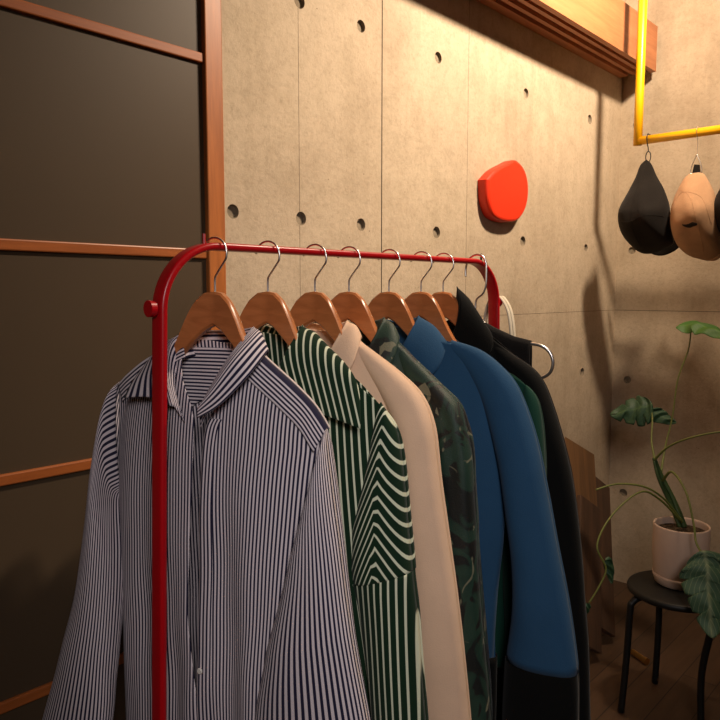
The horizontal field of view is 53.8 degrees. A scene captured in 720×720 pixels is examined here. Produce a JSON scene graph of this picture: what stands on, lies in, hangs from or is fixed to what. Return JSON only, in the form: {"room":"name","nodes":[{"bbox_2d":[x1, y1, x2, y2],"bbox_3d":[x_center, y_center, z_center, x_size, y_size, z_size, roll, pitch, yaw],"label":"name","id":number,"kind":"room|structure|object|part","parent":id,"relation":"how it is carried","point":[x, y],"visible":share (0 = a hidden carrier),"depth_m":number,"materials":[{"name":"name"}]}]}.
{"room":"clothing store","nodes":[
{"label":"clothing store","id":0,"kind":"room"},
{"bbox_2d":[221,0,624,484],"bbox_3d":[0.430,-0.453,2.733,0.200,3.300,2.484,5,7,42],"label":"wall","id":1,"kind":"structure","parent":0,"point":[364,125],"depth_m":2.33,"materials":[{"name":"concrete"}]},
{"bbox_2d":[0,0,225,719],"bbox_3d":[-0.905,-0.303,1.169,0.055,3.300,1.636,5,7,42],"label":"door","id":2,"kind":"structure","parent":1,"relation":"in","point":[112,143],"depth_m":1.50,"materials":[{"name":"brown wood"}]},
{"bbox_3d":[-0.894,0.256,1.226,0.031,0.023,1.516,5,7,42],"label":"cross rail","id":3,"kind":"part","parent":2,"relation":"part of","materials":[{"name":"brown wood"}]},
{"bbox_3d":[-0.890,0.489,1.245,0.006,0.443,1.516,5,7,42],"label":"pane","id":4,"kind":"part","parent":2,"relation":"part of","materials":[{"name":"glass"}]},
{"bbox_3d":[-0.894,0.720,1.270,0.031,0.023,1.516,5,7,42],"label":"cross rail","id":5,"kind":"part","parent":2,"relation":"part of","materials":[{"name":"brown wood"}]},
{"bbox_3d":[-0.890,0.946,1.288,0.006,0.429,1.516,5,7,42],"label":"pane","id":6,"kind":"part","parent":2,"relation":"part of","materials":[{"name":"glass"}]},
{"bbox_3d":[-0.894,-0.663,1.137,0.031,0.023,1.516,5,7,42],"label":"cross rail","id":7,"kind":"part","parent":2,"relation":"part of","materials":[{"name":"brown wood"}]},
{"bbox_3d":[-0.890,-0.434,1.156,0.006,0.437,1.516,5,7,42],"label":"pane","id":8,"kind":"part","parent":2,"relation":"part of","materials":[{"name":"glass"}]},
{"bbox_3d":[-0.890,0.026,1.200,0.006,0.441,1.516,5,7,42],"label":"pane","id":9,"kind":"part","parent":2,"relation":"part of","materials":[{"name":"glass"}]},
{"bbox_3d":[-0.894,-0.206,1.181,0.031,0.023,1.516,5,7,42],"label":"cross rail","id":10,"kind":"part","parent":2,"relation":"part of","materials":[{"name":"brown wood"}]},
{"bbox_3d":[-0.890,-0.887,1.113,0.006,0.427,1.516,5,7,42],"label":"pane","id":11,"kind":"part","parent":2,"relation":"part of","materials":[{"name":"grey glass"}]},
{"bbox_2d":[478,160,527,222],"bbox_3d":[0.540,-0.634,2.655,0.040,0.234,0.299,5,7,42],"label":"wall ornament","id":12,"kind":"object","parent":1,"relation":"attached to","point":[503,188],"visible":1,"depth_m":2.62,"materials":[{"name":"plastic"}]},
{"bbox_2d":[476,0,657,77],"bbox_3d":[0.214,-1.318,2.136,0.172,0.200,3.210,5,7,42],"label":"wall shelf","id":13,"kind":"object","parent":1,"relation":"attached to","point":[603,33],"depth_m":2.85,"materials":[{"name":"brown wood"}]},
{"bbox_2d":[589,580,719,719],"bbox_3d":[0.752,1.446,0.740,3.700,0.100,5.300,5,7,42],"label":"floor","id":14,"kind":"structure","parent":0,"point":[674,697],"depth_m":2.75,"materials":[{"name":"brown wood"}]},
{"bbox_2d":[143,234,502,719],"bbox_3d":[0.016,0.530,1.600,0.480,1.560,1.142,5,7,42],"label":"clothes rack","id":15,"kind":"object","parent":14,"relation":"on","point":[157,308],"visible":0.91,"depth_m":1.19,"materials":[{"name":"red metal"}]},
{"bbox_3d":[-0.337,-0.083,1.154,0.028,0.028,0.018,5,7,42],"label":"knob","id":16,"kind":"part","parent":15,"relation":"part of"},
{"bbox_2d":[174,237,245,354],"bbox_3d":[-0.256,-0.058,1.243,0.410,0.314,0.029,3,6,27],"label":"wooden hanger","id":17,"kind":"object","parent":15,"relation":"hanging from","point":[210,310],"visible":0.66,"depth_m":1.24,"materials":[{"name":"brown wood"}]},
{"bbox_2d":[42,327,370,719],"bbox_3d":[-0.279,0.390,1.283,0.727,0.900,0.192,2,6,21],"label":"striped shirt","id":18,"kind":"object","parent":17,"relation":"hanging from","point":[260,619],"visible":0.94,"depth_m":1.22,"materials":[{"name":"white fabric"}]},
{"bbox_3d":[-0.370,0.399,1.316,0.257,0.875,0.056,4,7,35],"label":"panel","id":19,"kind":"part","parent":18,"relation":"part of","materials":[{"name":"white fabric"}]},
{"bbox_3d":[-0.238,0.399,1.321,0.453,0.874,0.066,3,6,27],"label":"panel","id":20,"kind":"part","parent":18,"relation":"part of","materials":[{"name":"white fabric"}]},
{"bbox_3d":[-0.171,0.410,1.210,0.234,0.872,0.057,2,6,24],"label":"panel","id":21,"kind":"part","parent":18,"relation":"part of","materials":[{"name":"fabric"}]},
{"bbox_2d":[240,240,297,345],"bbox_3d":[-0.175,-0.066,1.331,0.410,0.314,0.029,3,6,27],"label":"wooden hanger","id":22,"kind":"object","parent":15,"relation":"hanging from","point":[264,308],"visible":0.54,"depth_m":1.32,"materials":[{"name":"brown wood"}]},
{"bbox_2d":[259,325,428,719],"bbox_3d":[-0.167,0.330,1.384,0.682,0.800,0.137,3,6,27],"label":"striped shirt","id":23,"kind":"object","parent":22,"relation":"hanging from","point":[368,446],"visible":0.4,"depth_m":1.23,"materials":[{"name":"green fabric"}]},
{"bbox_3d":[-0.161,0.337,1.396,0.471,0.784,0.049,3,6,27],"label":"panel","id":24,"kind":"part","parent":23,"relation":"part of","materials":[{"name":"green fabric"}]},
{"bbox_3d":[-0.076,0.347,1.292,0.251,0.782,0.048,2,6,24],"label":"panel","id":25,"kind":"part","parent":23,"relation":"part of","materials":[{"name":"green fabric"}]},
{"bbox_2d":[290,244,342,341],"bbox_3d":[-0.092,-0.075,1.421,0.410,0.314,0.029,3,6,27],"label":"wooden hanger","id":26,"kind":"object","parent":15,"relation":"hanging from","point":[311,307],"visible":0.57,"depth_m":1.41,"materials":[{"name":"brown wood"}]},
{"bbox_2d":[305,320,471,719],"bbox_3d":[-0.087,0.329,1.469,0.694,0.825,0.136,3,6,27],"label":"shirt","id":27,"kind":"object","parent":26,"relation":"hanging from","point":[447,689],"visible":0.23,"depth_m":1.30,"materials":[{"name":"fabric"}]},
{"bbox_3d":[-0.078,0.337,1.488,0.451,0.806,0.051,3,6,27],"label":"panel","id":28,"kind":"part","parent":27,"relation":"part of","materials":[{"name":"beige fabric"}]},
{"bbox_3d":[0.003,0.347,1.388,0.242,0.805,0.047,2,6,19],"label":"panel","id":29,"kind":"part","parent":27,"relation":"part of","materials":[{"name":"beige fabric"}]},
{"bbox_2d":[331,246,377,341],"bbox_3d":[-0.025,-0.082,1.494,0.410,0.314,0.029,3,6,27],"label":"wooden hanger","id":30,"kind":"object","parent":15,"relation":"hanging from","point":[351,306],"visible":0.5,"depth_m":1.48,"materials":[{"name":"brown wood"}]},
{"bbox_2d":[313,317,492,719],"bbox_3d":[-0.021,0.310,1.540,0.663,0.809,0.144,3,6,27],"label":"shirt","id":31,"kind":"object","parent":30,"relation":"hanging from","point":[455,436],"visible":0.16,"depth_m":1.38,"materials":[{"name":"fabric"}]},
{"bbox_3d":[-0.010,0.320,1.562,0.481,0.786,0.058,3,6,27],"label":"panel","id":32,"kind":"part","parent":31,"relation":"part of","materials":[{"name":"fabric"}]},
{"bbox_3d":[0.075,0.331,1.454,0.257,0.784,0.050,2,6,21],"label":"panel","id":33,"kind":"part","parent":31,"relation":"part of","materials":[{"name":"fabric"}]},
{"bbox_2d":[368,249,414,335],"bbox_3d":[0.062,-0.091,1.589,0.410,0.314,0.029,3,6,27],"label":"wooden hanger","id":34,"kind":"object","parent":15,"relation":"hanging from","point":[389,305],"visible":0.52,"depth_m":1.57,"materials":[{"name":"brown wood"}]},
{"bbox_2d":[387,315,579,719],"bbox_3d":[0.069,0.351,1.643,0.882,0.909,0.149,3,6,27],"label":"jacket","id":35,"kind":"object","parent":34,"relation":"hanging from","point":[541,678],"visible":0.29,"depth_m":1.45,"materials":[{"name":"fabric"}]},
{"bbox_3d":[0.076,0.360,1.659,0.525,0.886,0.052,3,6,27],"label":"panel","id":36,"kind":"part","parent":35,"relation":"part of","materials":[{"name":"blue fabric"}]},
{"bbox_3d":[0.172,0.372,1.546,0.277,0.885,0.049,2,6,24],"label":"panel","id":37,"kind":"part","parent":35,"relation":"part of","materials":[{"name":"blue fabric"}]},
{"bbox_2d":[404,251,455,341],"bbox_3d":[0.141,-0.099,1.675,0.410,0.314,0.029,3,6,27],"label":"wooden hanger","id":38,"kind":"object","parent":15,"relation":"hanging from","point":[423,304],"visible":0.52,"depth_m":1.66,"materials":[{"name":"brown wood"}]},
{"bbox_2d":[456,339,546,667],"bbox_3d":[0.146,0.318,1.725,0.642,0.759,0.130,3,6,27],"label":"jacket","id":39,"kind":"object","parent":38,"relation":"hanging from","point":[504,599],"visible":0.02,"depth_m":1.59,"materials":[{"name":"fabric"}]},
{"bbox_3d":[0.249,0.333,1.632,0.270,0.745,0.048,2,6,24],"label":"panel","id":40,"kind":"part","parent":39,"relation":"part of","materials":[{"name":"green fabric"}]},
{"bbox_2d":[424,252,457,325],"bbox_3d":[0.201,-0.105,1.740,0.410,0.314,0.029,3,6,27],"label":"wooden hanger","id":41,"kind":"object","parent":15,"relation":"hanging from","point":[448,303],"visible":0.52,"depth_m":1.72,"materials":[{"name":"brown wood"}]},
{"bbox_2d":[446,287,590,719],"bbox_3d":[0.205,0.353,1.792,0.767,1.074,0.142,3,6,27],"label":"coat","id":42,"kind":"object","parent":41,"relation":"hanging from","point":[470,329],"visible":0.19,"depth_m":1.61,"materials":[{"name":"fabric"}]},
{"bbox_3d":[0.215,0.396,1.815,0.483,0.986,0.052,3,6,27],"label":"panel","id":43,"kind":"part","parent":42,"relation":"part of","materials":[{"name":"black fabric"}]},
{"bbox_3d":[0.301,0.406,1.707,0.257,0.985,0.049,2,6,24],"label":"panel","id":44,"kind":"part","parent":42,"relation":"part of","materials":[{"name":"black fabric"}]},
{"bbox_2d":[483,296,515,336],"bbox_3d":[0.376,0.129,1.956,0.240,0.610,0.052,5,7,42],"label":"tote bag","id":45,"kind":"object","parent":15,"relation":"hanging from","point":[512,331],"visible":0.09,"depth_m":1.92,"materials":[{"name":"white fabric"}]},
{"bbox_2d":[464,253,554,378],"bbox_3d":[0.303,-0.116,1.852,0.411,0.322,0.009,3,6,27],"label":"hanger","id":46,"kind":"object","parent":15,"relation":"hanging from","point":[550,371],"visible":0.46,"depth_m":1.83,"materials":[{"name":"silver metal"}]},
{"bbox_2d":[485,323,531,365],"bbox_3d":[0.302,0.235,1.886,0.292,0.692,0.037,3,6,27],"label":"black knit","id":47,"kind":"object","parent":46,"relation":"hanging from","point":[521,348],"visible":0.07,"depth_m":1.80,"materials":[{"name":"black fabric"}]},
{"bbox_3d":[0.303,-0.043,1.859,0.411,0.177,0.008,3,6,27],"label":"wire frame","id":48,"kind":"part","parent":46,"relation":"part of","materials":[{"name":"silver metal"}]},
{"bbox_2d":[564,437,604,634],"bbox_3d":[0.968,0.747,3.086,0.165,0.777,0.629,1,6,10],"label":"wooden plank","id":49,"kind":"object","parent":14,"relation":"on","point":[582,461],"visible":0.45,"depth_m":3.22,"materials":[{"name":"brown wood"}]},
{"bbox_2d":[577,495,601,653],"bbox_3d":[0.947,0.873,2.939,0.103,0.557,0.509,2,6,16],"label":"wooden plank","id":50,"kind":"object","parent":14,"relation":"on","point":[589,514],"visible":0.73,"depth_m":2.95,"materials":[{"name":"brown wood"}]},
{"bbox_2d":[596,477,614,636],"bbox_3d":[1.081,0.853,3.160,0.087,0.566,0.599,1,6,15],"label":"wooden plank","id":51,"kind":"object","parent":14,"relation":"on","point":[603,495],"visible":0.53,"depth_m":3.13,"materials":[{"name":"brown wood"}]},
{"bbox_2d":[631,649,649,664],"bbox_3d":[1.114,1.182,2.827,0.028,0.028,0.082,-2,6,-19],"label":"tube","id":52,"kind":"object","parent":14,"relation":"on","point":[643,659],"visible":0.96,"depth_m":2.81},
{"bbox_2d":[618,570,712,719],"bbox_3d":[1.095,1.001,2.471,0.320,0.445,0.336,5,7,42],"label":"stool","id":53,"kind":"object","parent":14,"relation":"on","point":[643,585],"visible":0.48,"depth_m":2.43,"materials":[{"name":"black metal"}]},
{"bbox_3d":[0.969,1.013,2.457,0.143,0.423,0.023,0,5,-4],"label":"leg","id":54,"kind":"part","parent":53,"relation":"part of","materials":[{"name":"black metal"}]},
{"bbox_3d":[1.099,1.002,2.582,0.023,0.423,0.133,0,5,5],"label":"leg","id":55,"kind":"part","parent":53,"relation":"part of","materials":[{"name":"black metal"}]},
{"bbox_3d":[1.090,0.793,2.445,0.320,0.025,0.320,5,7,42],"label":"seat","id":56,"kind":"part","parent":53,"relation":"part of","materials":[{"name":"black metal"}]},
{"bbox_2d":[652,516,710,590],"bbox_3d":[1.113,0.672,2.467,0.183,0.209,0.183,5,7,42],"label":"plant pot","id":57,"kind":"object","parent":53,"relation":"on","point":[673,546],"visible":0.76,"depth_m":2.41,"materials":[{"name":"ceramic"}]},
{"bbox_2d":[586,320,719,637],"bbox_3d":[1.155,0.354,2.387,0.656,0.948,0.613,3,6,26],"label":"potted plant","id":58,"kind":"object","parent":57,"relation":"in","point":[701,573],"visible":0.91,"depth_m":2.38,"materials":[{"name":"green plant"}]},
{"bbox_3d":[1.087,0.475,2.512,0.105,0.227,0.024,4,7,35],"label":"stem","id":59,"kind":"part","parent":58,"relation":"part of","materials":[{"name":"green plant"}]},
{"bbox_3d":[1.097,0.469,2.515,0.123,0.242,0.041,5,7,42],"label":"stem","id":60,"kind":"part","parent":58,"relation":"part of","materials":[{"name":"green plant"}]},
{"bbox_3d":[1.121,1.023,2.359,0.023,0.423,0.125,-2,6,-16],"label":"leg","id":61,"kind":"part","parent":53,"relation":"part of","materials":[{"name":"black metal"}]},
{"bbox_2d":[609,0,719,582],"bbox_3d":[2.537,-0.421,2.407,3.350,3.300,0.120,5,7,42],"label":"wall","id":62,"kind":"structure","parent":0,"point":[654,294],"depth_m":3.33,"materials":[{"name":"concrete"}]},
{"bbox_3d":[0.752,-1.939,0.416,3.700,0.100,5.300,5,7,42],"label":"ceiling","id":63,"kind":"structure","parent":0,"visible":0},
{"bbox_2d":[633,0,719,145],"bbox_3d":[1.586,-1.462,2.461,1.235,1.239,0.035,5,7,42],"label":"pipe rail","id":64,"kind":"object","parent":63,"relation":"hanging from","point":[639,139],"visible":1,"depth_m":2.87,"materials":[{"name":"yellow metal"}]},
{"bbox_2d":[618,133,678,255],"bbox_3d":[1.204,-0.683,2.948,0.207,0.486,0.282,5,7,42],"label":"baseball cap","id":65,"kind":"object","parent":64,"relation":"hanging from","point":[644,212],"visible":0.89,"depth_m":2.87,"materials":[{"name":"black fabric"}]},
{"bbox_2d":[670,126,719,260],"bbox_3d":[1.349,-0.655,2.818,0.176,0.512,0.280,5,7,42],"label":"baseball cap","id":66,"kind":"object","parent":64,"relation":"hanging from","point":[694,229],"visible":0.97,"depth_m":2.75,"materials":[{"name":"beige fabric"}]},
{"bbox_3d":[1.334,-0.567,2.810,0.176,0.331,0.236,5,7,42],"label":"crown","id":67,"kind":"part","parent":66,"relation":"part of","materials":[{"name":"beige fabric"}]},
{"bbox_2d":[714,189,719,231],"bbox_3d":[1.450,-0.664,2.669,0.207,0.471,0.163,5,7,42],"label":"baseball cap","id":68,"kind":"object","parent":64,"relation":"hanging from","point":[717,198],"visible":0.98,"depth_m":2.70,"materials":[{"name":"black fabric"}]}
]}

